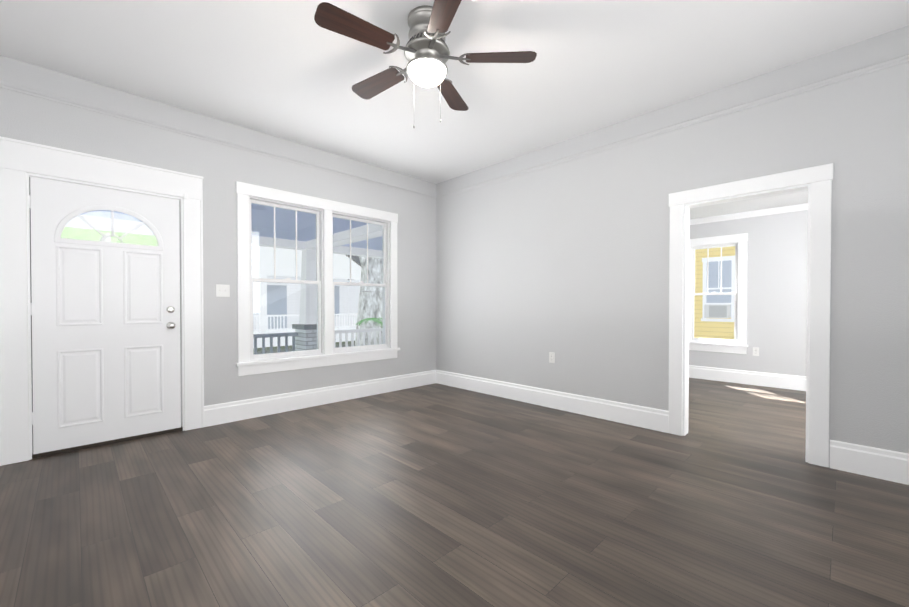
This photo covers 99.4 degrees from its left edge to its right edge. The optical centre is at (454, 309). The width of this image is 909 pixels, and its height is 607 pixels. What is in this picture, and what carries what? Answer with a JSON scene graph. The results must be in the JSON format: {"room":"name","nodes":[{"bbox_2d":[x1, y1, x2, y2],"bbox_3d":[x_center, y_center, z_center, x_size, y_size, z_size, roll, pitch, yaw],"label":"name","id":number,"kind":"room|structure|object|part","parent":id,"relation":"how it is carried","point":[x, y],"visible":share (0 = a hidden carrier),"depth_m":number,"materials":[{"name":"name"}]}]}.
{"room":"empty living room","nodes":[
{"label":"empty living room","id":0,"kind":"room"},
{"bbox_2d":[0,55,435,405],"bbox_3d":[-0.819,-0.366,5.129,7.890,2.870,0.150,-1,1,-45],"label":"wall","id":1,"kind":"structure","parent":0,"point":[221,169],"depth_m":3.70,"materials":[{"name":"paint"}]},
{"bbox_2d":[0,136,203,465],"bbox_3d":[-2.807,-0.058,3.171,1.241,2.295,0.216,-1,1,-45],"label":"door frame","id":2,"kind":"structure","parent":1,"relation":"attached to","point":[21,162],"depth_m":2.84,"materials":[{"name":"white painted wood"}]},
{"bbox_2d":[29,176,180,453],"bbox_3d":[-2.761,0.045,3.116,0.905,2.030,0.115,-1,1,-45],"label":"front door","id":3,"kind":"structure","parent":1,"relation":"in","point":[106,353],"depth_m":3.08,"materials":[{"name":"white wood"}]},
{"bbox_2d":[216,284,229,296],"bbox_3d":[-2.196,-0.175,3.658,0.116,0.116,0.017,-1,1,-45],"label":"switch plate","id":4,"kind":"object","parent":1,"relation":"attached to","point":[222,290],"visible":1,"depth_m":3.66,"materials":[{"name":"white plastic"}]},
{"bbox_2d":[236,181,399,375],"bbox_3d":[-1.471,-0.300,4.449,1.935,1.888,0.205,-1,1,-45],"label":"window","id":5,"kind":"structure","parent":1,"relation":"in","point":[319,281],"depth_m":4.21,"materials":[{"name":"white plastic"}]},
{"bbox_2d":[204,370,435,426],"bbox_3d":[-1.299,0.979,4.551,2.865,0.192,0.020,-1,1,-45],"label":"baseboard","id":6,"kind":"structure","parent":1,"relation":"attached to","point":[215,414],"depth_m":4.23,"materials":[{"name":"white wood"}]},
{"bbox_2d":[332,211,389,353],"bbox_3d":[-1.181,-0.312,4.782,0.815,1.650,0.138,-1,1,-45],"label":"window","id":7,"kind":"structure","parent":1,"relation":"in","point":[385,277],"depth_m":4.86,"materials":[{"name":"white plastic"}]},
{"bbox_2d":[0,81,435,199],"bbox_3d":[-1.859,-1.584,3.971,4.440,0.044,0.024,-1,1,-45],"label":"crown molding","id":8,"kind":"structure","parent":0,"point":[5,85],"depth_m":3.42,"materials":[{"name":"paint"}]},
{"bbox_2d":[0,378,908,606],"bbox_3d":[0.953,1.118,3.345,7.890,0.060,5.200,-1,1,-45],"label":"floor","id":9,"kind":"structure","parent":0,"point":[435,495],"depth_m":2.08,"materials":[{"name":"brown wood"}]},
{"bbox_2d":[0,0,908,183],"bbox_3d":[0.953,-1.822,3.315,7.890,0.080,5.200,-1,1,-45],"label":"ceiling","id":10,"kind":"structure","parent":0,"point":[291,70],"depth_m":2.73,"materials":[{"name":"white paint"}]},
{"bbox_2d":[314,0,536,127],"bbox_3d":[-0.205,-1.446,2.372,1.273,0.653,1.268,-1,1,-45],"label":"ceiling fan","id":11,"kind":"object","parent":10,"relation":"hanging from","point":[427,53],"visible":1,"depth_m":2.28,"materials":[{"name":"brown wood"}]},
{"bbox_3d":[-0.473,-1.534,2.155,0.587,0.044,0.153,0,1,-35],"label":"blade","id":12,"kind":"part","parent":11,"relation":"part of","materials":[{"name":"brown wood"}]},
{"bbox_3d":[-0.465,-1.538,2.592,0.587,0.044,0.153,0,1,37],"label":"blade","id":13,"kind":"part","parent":11,"relation":"part of","materials":[{"name":"brown wood"}]},
{"bbox_3d":[-0.060,-1.532,2.013,0.153,0.044,0.587,0,1,-17],"label":"blade","id":14,"kind":"part","parent":11,"relation":"part of","materials":[{"name":"brown wood"}]},
{"bbox_3d":[-0.047,-1.540,2.719,0.153,0.044,0.587,0,1,19],"label":"blade","id":15,"kind":"part","parent":11,"relation":"part of","materials":[{"name":"brown wood"}]},
{"bbox_3d":[0.203,-1.536,2.361,0.587,0.044,0.153,0,1,1],"label":"blade","id":16,"kind":"part","parent":11,"relation":"part of","materials":[{"name":"brown wood"}]},
{"bbox_2d":[436,25,908,466],"bbox_3d":[1.498,-0.353,3.867,0.120,2.870,4.900,-1,1,-45],"label":"wall","id":17,"kind":"structure","parent":0,"point":[567,263],"depth_m":3.48,"materials":[{"name":"paint"}]},
{"bbox_2d":[549,352,554,362],"bbox_3d":[1.066,0.529,4.223,0.009,0.116,0.070,-1,1,-45],"label":"electrical outlet","id":18,"kind":"object","parent":17,"relation":"attached to","point":[551,357],"visible":1,"depth_m":4.22,"materials":[{"name":"white plastic"}]},
{"bbox_2d":[436,370,668,432],"bbox_3d":[0.806,0.980,4.484,0.020,0.192,3.070,-1,1,-45],"label":"baseboard","id":19,"kind":"structure","parent":17,"relation":"attached to","point":[630,414],"depth_m":4.09,"materials":[{"name":"white wood"}]},
{"bbox_2d":[668,163,832,466],"bbox_3d":[2.287,0.043,3.069,0.168,2.095,1.026,-1,1,-45],"label":"door frame","id":20,"kind":"structure","parent":17,"relation":"attached to","point":[815,182],"depth_m":2.76,"materials":[{"name":"white wood"}]},
{"bbox_2d":[830,440,908,484],"bbox_3d":[2.871,1.002,2.386,0.020,0.192,0.785,-1,1,-45],"label":"baseboard","id":21,"kind":"structure","parent":17,"relation":"attached to","point":[885,464],"depth_m":2.52,"materials":[{"name":"white wood"}]},
{"bbox_2d":[436,54,908,199],"bbox_3d":[1.447,-1.582,3.803,0.024,0.044,4.900,-1,1,-45],"label":"crown molding","id":22,"kind":"structure","parent":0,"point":[724,112],"depth_m":3.11,"materials":[{"name":"paint"}]},
{"bbox_2d":[689,210,807,375],"bbox_3d":[3.711,-0.376,6.045,0.150,2.870,4.900,-1,1,-45],"label":"wall","id":23,"kind":"structure","parent":0,"point":[777,244],"depth_m":5.29,"materials":[{"name":"paint"}]},
{"bbox_2d":[689,233,747,353],"bbox_3d":[3.905,-0.224,5.810,0.205,1.718,0.860,-1,1,-45],"label":"window","id":24,"kind":"structure","parent":23,"relation":"in","point":[693,284],"depth_m":5.68,"materials":[{"name":"white plastic"}]},
{"bbox_2d":[689,365,805,390],"bbox_3d":[3.650,0.964,5.999,0.020,0.192,4.900,-1,1,-45],"label":"baseboard","id":25,"kind":"structure","parent":23,"relation":"attached to","point":[784,381],"depth_m":5.45,"materials":[{"name":"white wood"}]},
{"bbox_2d":[753,347,758,355],"bbox_3d":[4.229,0.596,5.415,0.009,0.116,0.070,-1,1,-45],"label":"electrical outlet","id":26,"kind":"object","parent":23,"relation":"attached to","point":[755,351],"visible":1,"depth_m":5.41,"materials":[{"name":"white plastic"}]},
{"bbox_2d":[690,190,807,224],"bbox_3d":[2.599,-1.361,4.940,2.970,0.135,4.900,-1,1,-45],"label":"ceiling","id":27,"kind":"structure","parent":0,"point":[777,204],"depth_m":5.20,"materials":[{"name":"white paint"}]},
{"label":"outside","id":28,"kind":"structure","parent":0,"visible":0},
{"bbox_2d":[65,203,381,257],"bbox_3d":[-1.850,-1.482,6.173,10.600,0.820,2.799,-1,1,-45],"label":"ceiling","id":29,"kind":"structure","parent":28,"point":[345,232],"depth_m":5.50,"materials":[{"name":"blue paint"}]},
{"bbox_2d":[253,341,354,354],"bbox_3d":[-14.294,1.660,19.845,120.000,0.110,120.000,-1,1,-45],"label":"ground","id":30,"kind":"structure","parent":28,"point":[275,349],"depth_m":16.25,"materials":[{"name":"grey"}]},
{"bbox_2d":[61,227,157,245],"bbox_3d":[-12.781,-4.351,20.289,38.603,11.922,25.943,-1,1,-45],"label":"trees","id":31,"kind":"object","parent":30,"relation":"on","point":[108,239],"depth_m":12.57,"materials":[{"name":"green plant"}]},
{"bbox_2d":[292,249,316,350],"bbox_3d":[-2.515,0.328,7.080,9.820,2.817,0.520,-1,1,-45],"label":"porch column","id":32,"kind":"structure","parent":30,"relation":"on","point":[299,346],"depth_m":6.94,"materials":[{"name":"wood"}]},
{"bbox_2d":[252,245,361,347],"bbox_3d":[-11.170,-1.387,21.415,8.600,5.970,11.000,-1,1,-45],"label":"house","id":33,"kind":"structure","parent":30,"relation":"on","point":[277,305],"depth_m":18.76,"materials":[{"name":"grey"}]},
{"bbox_2d":[348,255,360,327],"bbox_3d":[-4.161,-1.410,26.982,8.300,5.900,8.800,-1,1,-45],"label":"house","id":34,"kind":"structure","parent":30,"relation":"on","point":[354,292],"depth_m":23.66,"materials":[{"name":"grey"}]},
{"bbox_2d":[355,256,382,345],"bbox_3d":[-3.226,-3.393,13.407,9.469,10.251,7.550,-1,1,-45],"label":"tree","id":35,"kind":"object","parent":30,"relation":"on","point":[372,274],"depth_m":11.53,"materials":[{"name":"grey plant"}]},
{"bbox_2d":[694,246,734,339],"bbox_3d":[11.076,-1.034,11.114,6.850,5.480,20.600,-1,1,-45],"label":"house","id":36,"kind":"structure","parent":30,"relation":"on","point":[708,328],"depth_m":10.70,"materials":[{"name":"yellow wood"}]},
{"bbox_3d":[-1.819,1.443,6.171,10.600,0.609,2.709,-1,1,-45],"label":"floor","id":37,"kind":"structure","parent":28,"visible":0},
{"bbox_2d":[253,332,297,353],"bbox_3d":[-4.214,0.783,5.426,4.010,0.724,0.100,-1,1,-45],"label":"railing","id":38,"kind":"object","parent":37,"relation":"on","point":[285,335],"depth_m":6.52,"materials":[{"name":"grey wood"}]},
{"bbox_2d":[335,328,382,347],"bbox_3d":[-0.865,0.749,8.723,4.110,0.724,0.100,-1,1,-45],"label":"railing","id":39,"kind":"object","parent":37,"relation":"on","point":[353,331],"depth_m":7.62,"materials":[{"name":"grey wood"}]}
]}

